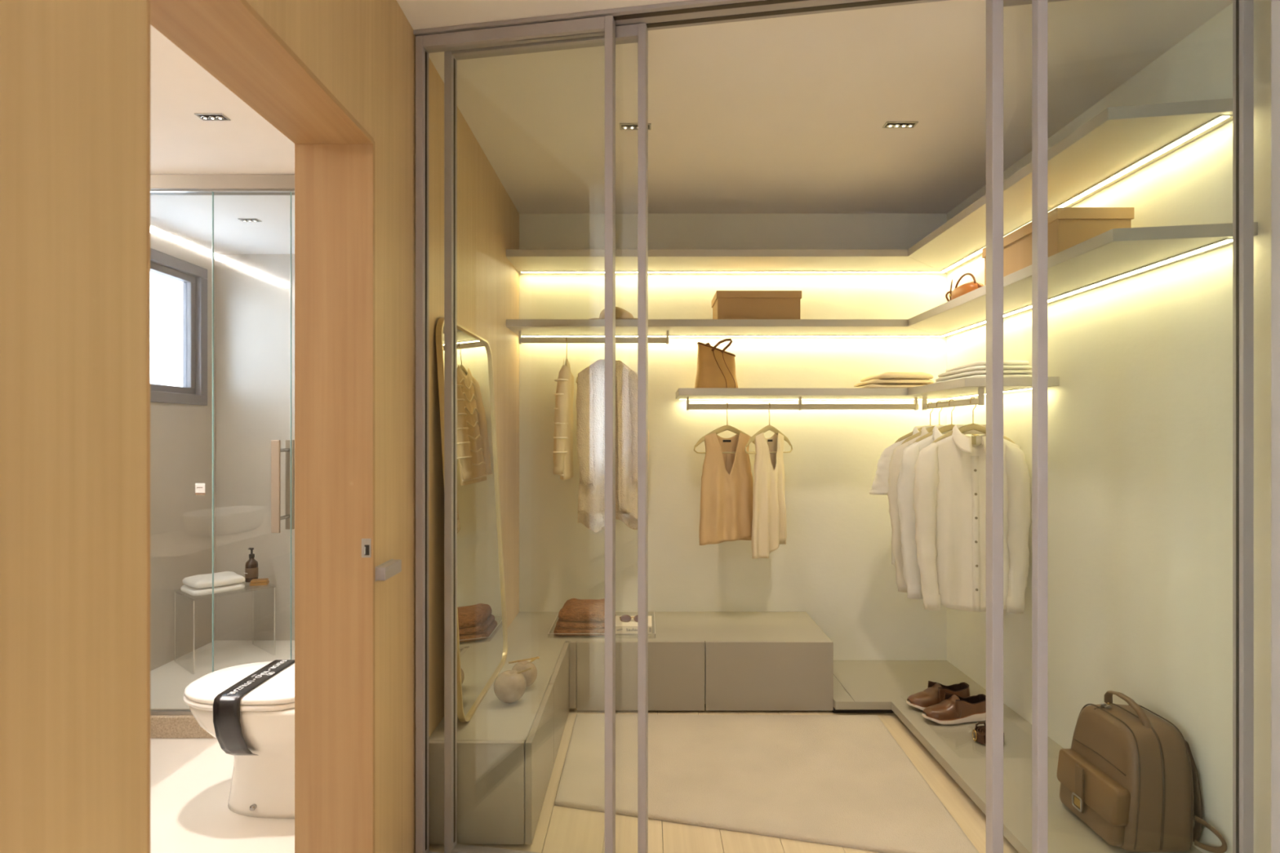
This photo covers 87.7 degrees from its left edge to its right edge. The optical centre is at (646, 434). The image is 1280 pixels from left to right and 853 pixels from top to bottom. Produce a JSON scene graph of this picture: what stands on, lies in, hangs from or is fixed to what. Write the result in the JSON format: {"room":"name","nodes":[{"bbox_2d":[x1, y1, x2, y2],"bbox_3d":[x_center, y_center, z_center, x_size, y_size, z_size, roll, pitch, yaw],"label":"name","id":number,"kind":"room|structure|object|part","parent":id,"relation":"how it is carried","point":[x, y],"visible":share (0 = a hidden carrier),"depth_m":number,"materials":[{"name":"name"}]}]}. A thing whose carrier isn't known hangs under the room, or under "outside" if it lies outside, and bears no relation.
{"room":"walk-in closet","nodes":[
{"label":"walk-in closet","id":0,"kind":"room"},
{"bbox_2d":[150,226,214,671],"bbox_3d":[-2.705,0.044,2.500,0.100,2.500,3.400,0,0,0],"label":"wall","id":1,"kind":"structure","parent":0,"point":[181,434],"depth_m":3.81,"materials":[{"name":"tile"}]},
{"bbox_2d":[150,248,207,405],"bbox_3d":[-2.694,-0.586,3.482,0.102,0.820,1.065,0,0,0],"label":"window","id":2,"kind":"structure","parent":1,"relation":"in","point":[193,277],"depth_m":3.92,"materials":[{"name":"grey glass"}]},
{"bbox_3d":[-2.700,-0.586,3.482,0.050,0.700,0.945,0,0,0],"label":"sash","id":3,"kind":"part","parent":2,"relation":"part of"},
{"bbox_2d":[150,24,294,253],"bbox_3d":[-1.772,-1.158,2.450,1.766,0.094,3.300,0,0,0],"label":"ceiling","id":4,"kind":"structure","parent":0,"point":[181,143],"depth_m":2.67,"materials":[{"name":"white paint"}]},
{"bbox_2d":[194,113,231,120],"bbox_3d":[-1.515,-1.107,2.327,0.096,0.008,0.048,0,0,0],"label":"recessed light","id":5,"kind":"object","parent":4,"relation":"in","point":[204,117],"visible":1,"depth_m":2.32,"materials":[{"name":"metal"}]},
{"bbox_3d":[-1.515,-1.110,2.327,0.084,0.001,0.036,0,0,0],"label":"plate","id":6,"kind":"part","parent":5,"relation":"part of","materials":[{"name":"metal"}]},
{"bbox_2d":[237,218,262,222],"bbox_3d":[-2.050,-1.107,3.445,0.096,0.008,0.048,0,0,0],"label":"recessed light","id":7,"kind":"object","parent":4,"relation":"in","point":[241,220],"visible":1,"depth_m":3.44,"materials":[{"name":"metal"}]},
{"bbox_2d":[214,253,294,639],"bbox_3d":[-1.772,0.044,4.150,1.766,2.500,0.100,0,0,0],"label":"wall","id":8,"kind":"structure","parent":0,"point":[252,291],"depth_m":4.10,"materials":[{"name":"tile"}]},
{"bbox_2d":[0,0,519,852],"bbox_3d":[-0.792,0.044,2.457,0.194,2.500,3.486,0,0,0],"label":"wall","id":9,"kind":"structure","parent":0,"point":[73,73],"depth_m":0.86,"materials":[{"name":"brown wood"}]},
{"bbox_2d":[150,708,214,737],"bbox_3d":[-1.772,1.248,2.885,1.766,0.092,0.090,0,0,0],"label":"shower curb","id":10,"kind":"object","parent":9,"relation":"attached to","point":[161,726],"depth_m":2.84,"materials":[{"name":"stone"}]},
{"bbox_2d":[150,191,294,715],"bbox_3d":[-1.772,0.076,2.870,1.764,2.250,0.124,0,0,0],"label":"shower enclosure","id":11,"kind":"object","parent":10,"relation":"on","point":[276,450],"visible":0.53,"depth_m":2.87,"materials":[{"name":"clear glass"}]},
{"bbox_3d":[-1.772,1.194,2.870,1.764,0.015,0.024,0,0,0],"label":"rail","id":12,"kind":"part","parent":11,"relation":"part of","materials":[{"name":"metal"}]},
{"bbox_3d":[-1.772,-1.047,2.870,1.764,0.003,0.016,0,0,0],"label":"rail","id":13,"kind":"part","parent":11,"relation":"part of","materials":[{"name":"metal"}]},
{"bbox_3d":[-1.565,0.218,2.814,0.035,0.392,0.012,0,0,0],"label":"pull handle","id":14,"kind":"part","parent":11,"relation":"part of","materials":[{"name":"silver metal"}]},
{"bbox_3d":[-1.565,0.218,2.926,0.035,0.392,0.012,0,0,0],"label":"pull handle","id":15,"kind":"part","parent":11,"relation":"part of","materials":[{"name":"silver metal"}]},
{"bbox_2d":[150,174,294,195],"bbox_3d":[-1.772,-1.079,2.880,1.766,0.061,0.080,0,0,0],"label":"trim","id":16,"kind":"structure","parent":9,"relation":"attached to","point":[157,182],"depth_m":2.84,"materials":[{"name":"white paint"}]},
{"bbox_2d":[146,0,375,852],"bbox_3d":[-0.792,0.271,1.316,0.201,2.044,0.778,0,0,0],"label":"trim","id":17,"kind":"structure","parent":9,"relation":"attached to","point":[335,156],"depth_m":1.69,"materials":[{"name":"brown wood"}]},
{"bbox_2d":[361,538,370,557],"bbox_3d":[-0.711,0.287,1.689,0.024,0.048,0.003,0,0,0],"label":"strike plate","id":18,"kind":"object","parent":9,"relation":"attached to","point":[366,543],"visible":1,"depth_m":1.69,"materials":[{"name":"metal"}]},
{"bbox_2d":[375,558,401,581],"bbox_3d":[-0.682,0.356,1.763,0.026,0.037,0.118,0,0,0],"label":"door pull","id":19,"kind":"object","parent":9,"relation":"attached to","point":[391,567],"visible":1,"depth_m":1.74,"materials":[{"name":"metal"}]},
{"bbox_2d":[415,15,648,852],"bbox_3d":[-0.343,0.048,1.976,0.689,2.476,0.088,0,0,9],"label":"door","id":20,"kind":"structure","parent":9,"relation":"in","point":[605,26],"depth_m":1.98,"materials":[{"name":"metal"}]},
{"bbox_3d":[-0.306,1.274,1.995,0.574,0.024,0.036,0,0,9],"label":"rail","id":21,"kind":"part","parent":20,"relation":"part of","materials":[{"name":"metal"}]},
{"bbox_3d":[-0.390,-1.173,1.958,0.554,0.034,0.036,0,0,9],"label":"rail","id":22,"kind":"part","parent":20,"relation":"part of","materials":[{"name":"metal"}]},
{"bbox_3d":[-0.306,-1.173,1.995,0.574,0.034,0.036,0,0,9],"label":"rail","id":23,"kind":"part","parent":20,"relation":"part of","materials":[{"name":"metal"}]},
{"bbox_2d":[150,640,1018,852],"bbox_3d":[-0.980,1.359,0.750,5.440,0.190,6.900,0,0,0],"label":"floor","id":24,"kind":"structure","parent":0,"point":[559,829],"depth_m":2.29,"materials":[{"name":"brown wood"}]},
{"bbox_2d":[174,586,275,674],"bbox_3d":[-2.385,1.063,3.775,0.321,0.400,0.410,0,0,40],"label":"stool","id":25,"kind":"object","parent":24,"relation":"on","point":[252,586],"visible":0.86,"depth_m":3.83,"materials":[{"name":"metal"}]},
{"bbox_2d":[180,571,244,595],"bbox_3d":[-2.418,0.821,3.719,0.257,0.084,0.261,0,0,40],"label":"towel","id":26,"kind":"object","parent":25,"relation":"on","point":[224,581],"visible":0.94,"depth_m":3.65,"materials":[{"name":"white fabric"}]},
{"bbox_2d":[244,547,258,582],"bbox_3d":[-2.328,0.765,3.929,0.069,0.197,0.068,0,0,30],"label":"soap bottle","id":27,"kind":"object","parent":25,"relation":"on","point":[251,568],"visible":0.92,"depth_m":3.91,"materials":[{"name":"glass"}]},
{"bbox_2d":[249,577,269,586],"bbox_3d":[-2.231,0.848,3.842,0.090,0.030,0.060,0,0,-20],"label":"block","id":28,"kind":"object","parent":25,"relation":"on","point":[255,582],"visible":1,"depth_m":3.82,"materials":[{"name":"brown wood"}]},
{"bbox_2d":[183,659,294,818],"bbox_3d":[-1.250,0.901,2.365,0.700,0.785,0.392,0,0,0],"label":"toilet","id":29,"kind":"object","parent":24,"relation":"on","point":[249,708],"visible":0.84,"depth_m":2.25,"materials":[{"name":"ceramic"}]},
{"bbox_3d":[-1.363,0.895,2.365,0.475,0.018,0.380,0,0,0],"label":"seat","id":30,"kind":"part","parent":29,"relation":"part of","materials":[{"name":"plastic"}]},
{"bbox_3d":[-1.359,0.871,2.365,0.478,0.026,0.378,0,0,0],"label":"lid","id":31,"kind":"part","parent":29,"relation":"part of","materials":[{"name":"plastic"}]},
{"bbox_3d":[-1.271,1.099,2.365,0.642,0.388,0.372,0,0,0],"label":"bowl","id":32,"kind":"part","parent":29,"relation":"part of","materials":[{"name":"ceramic"}]},
{"bbox_2d":[428,642,568,844],"bbox_3d":[-0.527,1.129,2.591,0.334,0.329,1.009,0,0,0],"label":"base cabinet","id":33,"kind":"object","parent":24,"relation":"on","point":[502,785],"visible":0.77,"depth_m":2.09,"materials":[{"name":"paint"}]},
{"bbox_3d":[-0.538,1.123,2.096,0.309,0.318,0.018,0,0,0],"label":"panel","id":34,"kind":"part","parent":33,"relation":"part of","materials":[{"name":"paint"}]},
{"bbox_3d":[-0.370,1.123,2.333,0.020,0.318,0.491,0,0,0],"label":"door","id":35,"kind":"part","parent":33,"relation":"part of","materials":[{"name":"paint"}]},
{"bbox_3d":[-0.370,1.123,2.839,0.020,0.318,0.514,0,0,0],"label":"door","id":36,"kind":"part","parent":33,"relation":"part of","materials":[{"name":"paint"}]},
{"bbox_2d":[568,640,833,710],"bbox_3d":[0.087,1.129,3.368,1.562,0.329,0.535,0,0,0],"label":"base cabinet","id":37,"kind":"object","parent":24,"relation":"on","point":[683,675],"visible":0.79,"depth_m":3.10,"materials":[{"name":"paint"}]},
{"bbox_2d":[428,611,831,742],"bbox_3d":[0.086,0.974,2.870,1.561,0.020,1.529,0,0,0],"label":"cabinet top","id":38,"kind":"object","parent":37,"relation":"on","point":[494,719],"visible":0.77,"depth_m":3.19,"materials":[{"name":"paint"}]},
{"bbox_2d":[435,317,507,721],"bbox_3d":[-0.643,0.284,2.527,0.095,1.360,0.715,0,0,0],"label":"mirror","id":39,"kind":"object","parent":38,"relation":"on","point":[482,616],"visible":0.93,"depth_m":2.51,"materials":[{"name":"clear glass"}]},
{"bbox_2d":[493,666,531,702],"bbox_3d":[-0.492,0.897,2.400,0.116,0.128,0.116,0,0,-40],"label":"apple","id":40,"kind":"object","parent":38,"relation":"on","point":[509,686],"visible":1,"depth_m":2.36,"materials":[{"name":"beige ceramic"}]},
{"bbox_3d":[-0.453,0.853,2.396,0.081,0.039,0.007,0,0,6],"label":"stem","id":41,"kind":"part","parent":40,"relation":"part of","materials":[{"name":"gold metal"}]},
{"bbox_2d":[511,656,537,687],"bbox_3d":[-0.467,0.905,2.545,0.102,0.113,0.100,0,0,0],"label":"apple","id":42,"kind":"object","parent":38,"relation":"on","point":[531,675],"visible":0.62,"depth_m":2.52,"materials":[{"name":"beige ceramic"}]},
{"bbox_2d":[508,656,539,663],"bbox_3d":[-0.463,0.849,2.513,0.115,0.022,0.007,0,0,-8],"label":"rod","id":43,"kind":"object","parent":42,"relation":"on","point":[534,658],"visible":1,"depth_m":2.51,"materials":[{"name":"gold metal"}]},
{"bbox_2d":[547,609,655,634],"bbox_3d":[-0.213,0.952,3.368,0.510,0.022,0.425,0,0,0],"label":"acrylic tray","id":44,"kind":"object","parent":38,"relation":"on","point":[559,610],"visible":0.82,"depth_m":3.15,"materials":[{"name":"clear plastic"}]},
{"bbox_2d":[553,598,604,635],"bbox_3d":[-0.304,0.894,3.315,0.294,0.130,0.279,0,0,0],"label":"sweater","id":45,"kind":"object","parent":44,"relation":"on","point":[576,615],"visible":0.72,"depth_m":3.20,"materials":[{"name":"brown fabric"}]},
{"bbox_2d":[615,615,652,633],"bbox_3d":[-0.070,0.941,3.308,0.190,0.037,0.183,0,0,0],"label":"book","id":46,"kind":"object","parent":44,"relation":"on","point":[631,627],"visible":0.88,"depth_m":3.22,"materials":[{"name":"white paper"}]},
{"bbox_2d":[619,614,637,622],"bbox_3d":[-0.070,0.911,3.323,0.133,0.027,0.078,0,0,0],"label":"sunglasses","id":47,"kind":"object","parent":46,"relation":"on","point":[625,618],"visible":0.73,"depth_m":3.31,"materials":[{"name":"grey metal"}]},
{"bbox_3d":[-0.027,1.123,3.110,0.596,0.318,0.020,0,0,0],"label":"drawer","id":48,"kind":"part","parent":37,"relation":"part of","materials":[{"name":"paint"}]},
{"bbox_3d":[0.571,1.123,3.110,0.594,0.318,0.020,0,0,0],"label":"drawer","id":49,"kind":"part","parent":37,"relation":"part of","materials":[{"name":"paint"}]},
{"bbox_2d":[554,714,979,852],"bbox_3d":[0.366,1.284,2.524,1.378,0.018,1.064,0,0,0],"label":"rug","id":50,"kind":"object","parent":24,"relation":"on","point":[840,780],"visible":0.98,"depth_m":2.46,"materials":[{"name":"beige carpet"}]},
{"bbox_2d":[831,660,1202,852],"bbox_3d":[1.252,1.260,2.713,0.766,0.065,1.845,0,0,0],"label":"platform","id":51,"kind":"object","parent":24,"relation":"on","point":[859,686],"visible":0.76,"depth_m":2.65,"materials":[{"name":"paint"}]},
{"bbox_2d":[1057,690,1226,852],"bbox_3d":[1.489,1.023,2.050,0.276,0.409,0.385,0,0,0],"label":"backpack","id":52,"kind":"object","parent":51,"relation":"on","point":[1127,773],"visible":1,"depth_m":1.97,"materials":[{"name":"brown leather"}]},
{"bbox_3d":[1.356,1.155,2.098,0.003,0.026,0.030,0,0,0],"label":"buckle plate","id":53,"kind":"part","parent":52,"relation":"part of","materials":[{"name":"gold metal"}]},
{"bbox_3d":[1.467,0.865,2.120,0.021,0.017,0.013,0,0,-28],"label":"zip pull","id":54,"kind":"part","parent":52,"relation":"part of","materials":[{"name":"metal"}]},
{"bbox_3d":[1.506,0.874,2.086,0.033,0.111,0.194,0,0,0],"label":"handle","id":55,"kind":"part","parent":52,"relation":"part of","materials":[{"name":"beige leather"}]},
{"bbox_3d":[1.375,1.225,2.830,0.370,0.006,0.600,0,0,0],"label":"acrylic tray","id":56,"kind":"object","parent":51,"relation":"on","visible":0},
{"bbox_2d":[906,680,970,710],"bbox_3d":[1.314,1.171,3.005,0.291,0.100,0.108,0,0,-8],"label":"loafer","id":57,"kind":"object","parent":56,"relation":"on","point":[934,694],"visible":0.77,"depth_m":2.98,"materials":[{"name":"leather"}]},
{"bbox_2d":[921,692,986,724],"bbox_3d":[1.328,1.171,2.868,0.291,0.100,0.108,0,0,-8],"label":"loafer","id":58,"kind":"object","parent":56,"relation":"on","point":[954,708],"visible":0.91,"depth_m":2.83,"materials":[{"name":"leather"}]},
{"bbox_2d":[972,721,1004,744],"bbox_3d":[1.367,1.196,2.668,0.114,0.056,0.105,0,0,0],"label":"belt","id":59,"kind":"object","parent":56,"relation":"on","point":[980,731],"visible":0.52,"depth_m":2.66,"materials":[{"name":"brown leather"}]},
{"bbox_2d":[519,213,946,660],"bbox_3d":[0.427,0.044,3.686,2.625,2.500,0.100,0,0,0],"label":"wall","id":60,"kind":"structure","parent":0,"point":[834,566],"depth_m":3.64,"materials":[{"name":"paint"}]},
{"bbox_2d":[675,376,1059,399],"bbox_3d":[0.897,-0.210,3.139,1.478,0.042,0.993,0,0,0],"label":"wall shelf","id":61,"kind":"object","parent":60,"relation":"attached to","point":[964,387],"visible":0.92,"depth_m":3.29,"materials":[{"name":"beige wood"}]},
{"bbox_2d":[694,338,737,387],"bbox_3d":[0.358,-0.360,3.430,0.222,0.260,0.131,0,0,0],"label":"tote bag","id":62,"kind":"object","parent":61,"relation":"on","point":[716,367],"visible":0.91,"depth_m":3.38,"materials":[{"name":"leather"}]},
{"bbox_3d":[0.358,-0.438,3.430,0.197,0.078,0.074,0,0,0],"label":"rim trim","id":63,"kind":"part","parent":62,"relation":"part of","materials":[{"name":"brown leather"}]},
{"bbox_3d":[0.384,-0.453,3.393,0.110,0.074,0.013,0,0,0],"label":"handle","id":64,"kind":"part","parent":62,"relation":"part of","materials":[{"name":"brown leather"}]},
{"bbox_2d":[686,396,919,410],"bbox_3d":[0.799,-0.160,3.420,1.188,0.068,0.022,0,0,0],"label":"rail","id":65,"kind":"object","parent":61,"relation":"attached to","point":[799,406],"visible":1,"depth_m":3.41,"materials":[{"name":"metal"}]},
{"bbox_2d":[693,403,755,453],"bbox_3d":[0.412,-0.034,3.410,0.360,0.258,0.027,0,0,-14],"label":"clothes hanger","id":66,"kind":"object","parent":65,"relation":"hanging from","point":[729,428],"visible":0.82,"depth_m":3.40,"materials":[{"name":"beige wood"}]},
{"bbox_2d":[698,432,753,545],"bbox_3d":[0.413,0.273,3.409,0.303,0.570,0.094,0,0,-11],"label":"vest","id":67,"kind":"object","parent":66,"relation":"hanging from","point":[726,495],"visible":0.96,"depth_m":3.38,"materials":[{"name":"brown fabric"}]},
{"bbox_2d":[744,403,792,453],"bbox_3d":[0.628,-0.034,3.410,0.360,0.258,0.022,0,0,-38],"label":"clothes hanger","id":68,"kind":"object","parent":65,"relation":"hanging from","point":[769,427],"visible":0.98,"depth_m":3.40,"materials":[{"name":"beige wood"}]},
{"bbox_2d":[751,432,786,558],"bbox_3d":[0.627,0.302,3.412,0.257,0.630,0.105,0,0,-35],"label":"vest","id":69,"kind":"object","parent":68,"relation":"hanging from","point":[769,530],"visible":1,"depth_m":3.37,"materials":[{"name":"beige fabric"}]},
{"bbox_3d":[0.799,-0.144,3.420,1.188,0.028,0.015,0,0,0],"label":"rail","id":70,"kind":"part","parent":65,"relation":"part of","materials":[{"name":"metal"}]},
{"bbox_2d":[853,372,933,387],"bbox_3d":[1.264,-0.276,3.453,0.360,0.088,0.292,0,0,-4],"label":"folded clothes","id":71,"kind":"object","parent":61,"relation":"on","point":[886,380],"visible":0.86,"depth_m":3.33,"materials":[{"name":"beige fabric"}]},
{"bbox_2d":[922,388,984,410],"bbox_3d":[1.398,-0.159,3.070,0.022,0.070,0.580,0,0,0],"label":"rail","id":72,"kind":"object","parent":61,"relation":"attached to","point":[980,400],"visible":1,"depth_m":2.99,"materials":[{"name":"metal"}]},
{"bbox_2d":[894,402,933,443],"bbox_3d":[1.398,-0.032,3.285,0.385,0.258,0.009,0,0,4],"label":"clothes hanger","id":73,"kind":"object","parent":72,"relation":"hanging from","point":[909,434],"visible":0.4,"depth_m":3.29,"materials":[{"name":"beige wood"}]},
{"bbox_2d":[868,426,944,566],"bbox_3d":[1.368,0.323,3.283,0.544,0.736,0.125,0,0,4],"label":"shirt","id":74,"kind":"object","parent":73,"relation":"hanging from","point":[880,486],"visible":0.08,"depth_m":3.27,"materials":[{"name":"white fabric"}]},
{"bbox_2d":[901,400,942,444],"bbox_3d":[1.398,-0.032,3.185,0.385,0.258,0.009,0,0,5],"label":"clothes hanger","id":75,"kind":"object","parent":72,"relation":"hanging from","point":[929,429],"visible":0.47,"depth_m":3.19,"materials":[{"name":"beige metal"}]},
{"bbox_2d":[887,425,934,592],"bbox_3d":[1.382,0.351,3.183,0.464,0.791,0.125,0,0,5],"label":"shirt","id":76,"kind":"object","parent":75,"relation":"hanging from","point":[896,457],"visible":0.11,"depth_m":3.16,"materials":[{"name":"white fabric"}]},
{"bbox_2d":[913,400,979,443],"bbox_3d":[1.398,-0.032,3.055,0.385,0.258,0.009,0,0,6],"label":"clothes hanger","id":77,"kind":"object","parent":72,"relation":"hanging from","point":[949,427],"visible":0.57,"depth_m":3.06,"materials":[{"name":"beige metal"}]},
{"bbox_2d":[897,425,973,599],"bbox_3d":[1.382,0.351,3.053,0.466,0.791,0.125,0,0,6],"label":"shirt","id":78,"kind":"object","parent":77,"relation":"hanging from","point":[905,484],"visible":0.12,"depth_m":3.03,"materials":[{"name":"white fabric"}]},
{"bbox_3d":[1.398,-0.142,3.070,0.015,0.028,0.580,0,0,0],"label":"rail","id":79,"kind":"part","parent":72,"relation":"part of","materials":[{"name":"metal"}]},
{"bbox_2d":[932,397,1015,444],"bbox_3d":[1.398,-0.032,2.855,0.385,0.258,0.009,0,0,8],"label":"clothes hanger","id":80,"kind":"object","parent":72,"relation":"hanging from","point":[973,426],"visible":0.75,"depth_m":2.85,"materials":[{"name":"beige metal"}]},
{"bbox_2d":[913,424,1031,613],"bbox_3d":[1.385,0.351,2.853,0.475,0.791,0.125,0,0,8],"label":"shirt","id":81,"kind":"object","parent":80,"relation":"hanging from","point":[949,489],"visible":0.9,"depth_m":2.83,"materials":[{"name":"white fabric"}]},
{"bbox_2d":[933,360,1031,383],"bbox_3d":[1.479,-0.275,2.961,0.270,0.085,0.482,0,0,2],"label":"folded linens","id":82,"kind":"object","parent":61,"relation":"on","point":[1011,368],"visible":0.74,"depth_m":2.77,"materials":[{"name":"white fabric"}]},
{"bbox_2d":[506,97,1232,273],"bbox_3d":[0.471,-0.894,2.720,2.330,0.042,1.831,0,0,0],"label":"wall shelf","id":83,"kind":"object","parent":60,"relation":"attached to","point":[1117,143],"visible":0.86,"depth_m":2.68,"materials":[{"name":"beige wood"}]},
{"bbox_2d":[506,222,1257,337],"bbox_3d":[0.471,-0.549,2.710,2.330,0.042,1.851,0,0,0],"label":"wall shelf","id":84,"kind":"object","parent":60,"relation":"attached to","point":[1114,255],"visible":0.88,"depth_m":2.71,"materials":[{"name":"beige wood"}]},
{"bbox_2d":[518,330,668,344],"bbox_3d":[-0.271,-0.500,3.420,0.768,0.068,0.022,0,0,0],"label":"rail","id":85,"kind":"object","parent":84,"relation":"attached to","point":[521,340],"visible":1,"depth_m":3.41,"materials":[{"name":"metal"}]},
{"bbox_2d":[564,337,567,365],"bbox_3d":[-0.410,-0.374,3.420,0.009,0.258,0.355,0,0,-3],"label":"clothes hanger","id":86,"kind":"object","parent":85,"relation":"hanging from","point":[566,362],"visible":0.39,"depth_m":3.41,"materials":[{"name":"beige metal"}]},
{"bbox_2d":[552,359,573,479],"bbox_3d":[-0.422,-0.081,3.417,0.086,0.596,0.449,0,0,-3],"label":"striped knit","id":87,"kind":"object","parent":86,"relation":"hanging from","point":[562,451],"visible":1,"depth_m":3.22,"materials":[{"name":"beige fabric"}]},
{"bbox_3d":[-0.271,-0.484,3.420,0.768,0.028,0.015,0,0,0],"label":"rail","id":88,"kind":"part","parent":85,"relation":"part of","materials":[{"name":"metal"}]},
{"bbox_2d":[590,306,637,319],"bbox_3d":[-0.155,-0.616,3.440,0.292,0.079,0.260,0,0,0],"label":"felt hat","id":89,"kind":"object","parent":84,"relation":"on","point":[620,313],"visible":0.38,"depth_m":3.38,"materials":[{"name":"beige fabric"}]},
{"bbox_3d":[-0.155,-0.619,3.440,0.182,0.073,0.152,0,0,0],"label":"crown","id":90,"kind":"part","parent":89,"relation":"part of","materials":[{"name":"fabric"}]},
{"bbox_2d":[711,290,801,319],"bbox_3d":[0.564,-0.646,3.470,0.428,0.152,0.260,0,0,0],"label":"storage box","id":91,"kind":"object","parent":84,"relation":"on","point":[726,304],"visible":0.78,"depth_m":3.35,"materials":[{"name":"brown cardboard"}]},
{"bbox_3d":[0.564,-0.704,3.470,0.428,0.037,0.260,0,0,0],"label":"lid","id":92,"kind":"part","parent":91,"relation":"part of","materials":[{"name":"brown cardboard"}]},
{"bbox_2d":[945,272,983,301],"bbox_3d":[1.375,-0.632,2.846,0.090,0.120,0.305,0,0,0],"label":"handbag","id":93,"kind":"object","parent":84,"relation":"on","point":[963,289],"visible":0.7,"depth_m":2.82,"materials":[{"name":"orange leather"}]},
{"bbox_3d":[1.367,-0.658,2.864,0.009,0.067,0.189,0,0,0],"label":"handle","id":94,"kind":"part","parent":93,"relation":"part of","materials":[{"name":"brown leather"}]},
{"bbox_2d":[982,207,1133,285],"bbox_3d":[1.442,-0.650,2.380,0.248,0.160,0.480,0,0,0],"label":"storage box","id":95,"kind":"object","parent":84,"relation":"on","point":[1068,227],"visible":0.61,"depth_m":2.15,"materials":[{"name":"brown cardboard"}]},
{"bbox_3d":[1.442,-0.712,2.380,0.248,0.037,0.480,0,0,0],"label":"lid","id":96,"kind":"part","parent":95,"relation":"part of","materials":[{"name":"brown cardboard"}]},
{"bbox_2d":[395,0,1232,213],"bbox_3d":[-0.980,-1.256,0.750,5.440,0.100,6.900,0,0,0],"label":"ceiling","id":97,"kind":"structure","parent":0,"point":[781,115],"depth_m":2.38,"materials":[{"name":"paint"}]},
{"bbox_2d":[619,123,651,129],"bbox_3d":[-0.044,-1.202,2.605,0.122,0.008,0.048,0,0,0],"label":"recessed light","id":98,"kind":"object","parent":97,"relation":"in","point":[622,126],"visible":0.59,"depth_m":2.60,"materials":[{"name":"metal"}]},
{"bbox_3d":[-0.044,-1.205,2.605,0.110,0.001,0.036,0,0,0],"label":"plate","id":99,"kind":"part","parent":98,"relation":"part of","materials":[{"name":"metal"}]},
{"bbox_2d":[882,121,918,128],"bbox_3d":[0.985,-1.202,2.590,0.122,0.008,0.048,0,0,0],"label":"recessed light","id":100,"kind":"object","parent":97,"relation":"in","point":[888,124],"visible":1,"depth_m":2.58,"materials":[{"name":"metal"}]},
{"bbox_3d":[0.985,-1.205,2.590,0.110,0.001,0.036,0,0,0],"label":"plate","id":101,"kind":"part","parent":100,"relation":"part of","materials":[{"name":"metal"}]},
{"bbox_2d":[946,0,1271,852],"bbox_3d":[1.686,0.044,2.468,0.100,2.500,2.536,0,0,0],"label":"wall","id":102,"kind":"structure","parent":0,"point":[1140,409],"depth_m":2.13,"materials":[{"name":"paint"}]},
{"bbox_2d":[413,0,950,35],"bbox_3d":[0.478,-1.199,1.841,2.363,0.013,0.100,0,0,9],"label":"sliding door track","id":103,"kind":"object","parent":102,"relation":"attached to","point":[694,12],"depth_m":1.89,"materials":[{"name":"metal"}]},
{"bbox_2d":[986,0,1253,852],"bbox_3d":[1.277,0.048,1.714,0.724,2.476,0.103,0,0,9],"label":"door","id":104,"kind":"structure","parent":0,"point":[1242,10],"depth_m":1.71,"materials":[{"name":"metal"}]},
{"bbox_3d":[1.224,-1.173,1.741,0.564,0.034,0.036,0,0,9],"label":"rail","id":105,"kind":"part","parent":104,"relation":"part of","materials":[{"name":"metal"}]},
{"bbox_2d":[1271,0,1279,852],"bbox_3d":[1.431,0.044,-0.750,0.618,2.500,3.900,0,0,0],"label":"wall","id":106,"kind":"structure","parent":0,"point":[1275,4],"depth_m":1.19,"materials":[{"name":"paint"}]},
{"label":"clothes hanger","id":107,"kind":"object","parent":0,"visible":0},
{"bbox_2d":[576,359,648,532],"bbox_3d":[-0.176,0.058,3.403,0.412,0.880,0.104,0,0,-28],"label":"shirt","id":108,"kind":"object","parent":107,"relation":"hanging from","point":[590,394],"visible":0.85,"depth_m":3.36,"materials":[{"name":"white fabric"}]}
]}

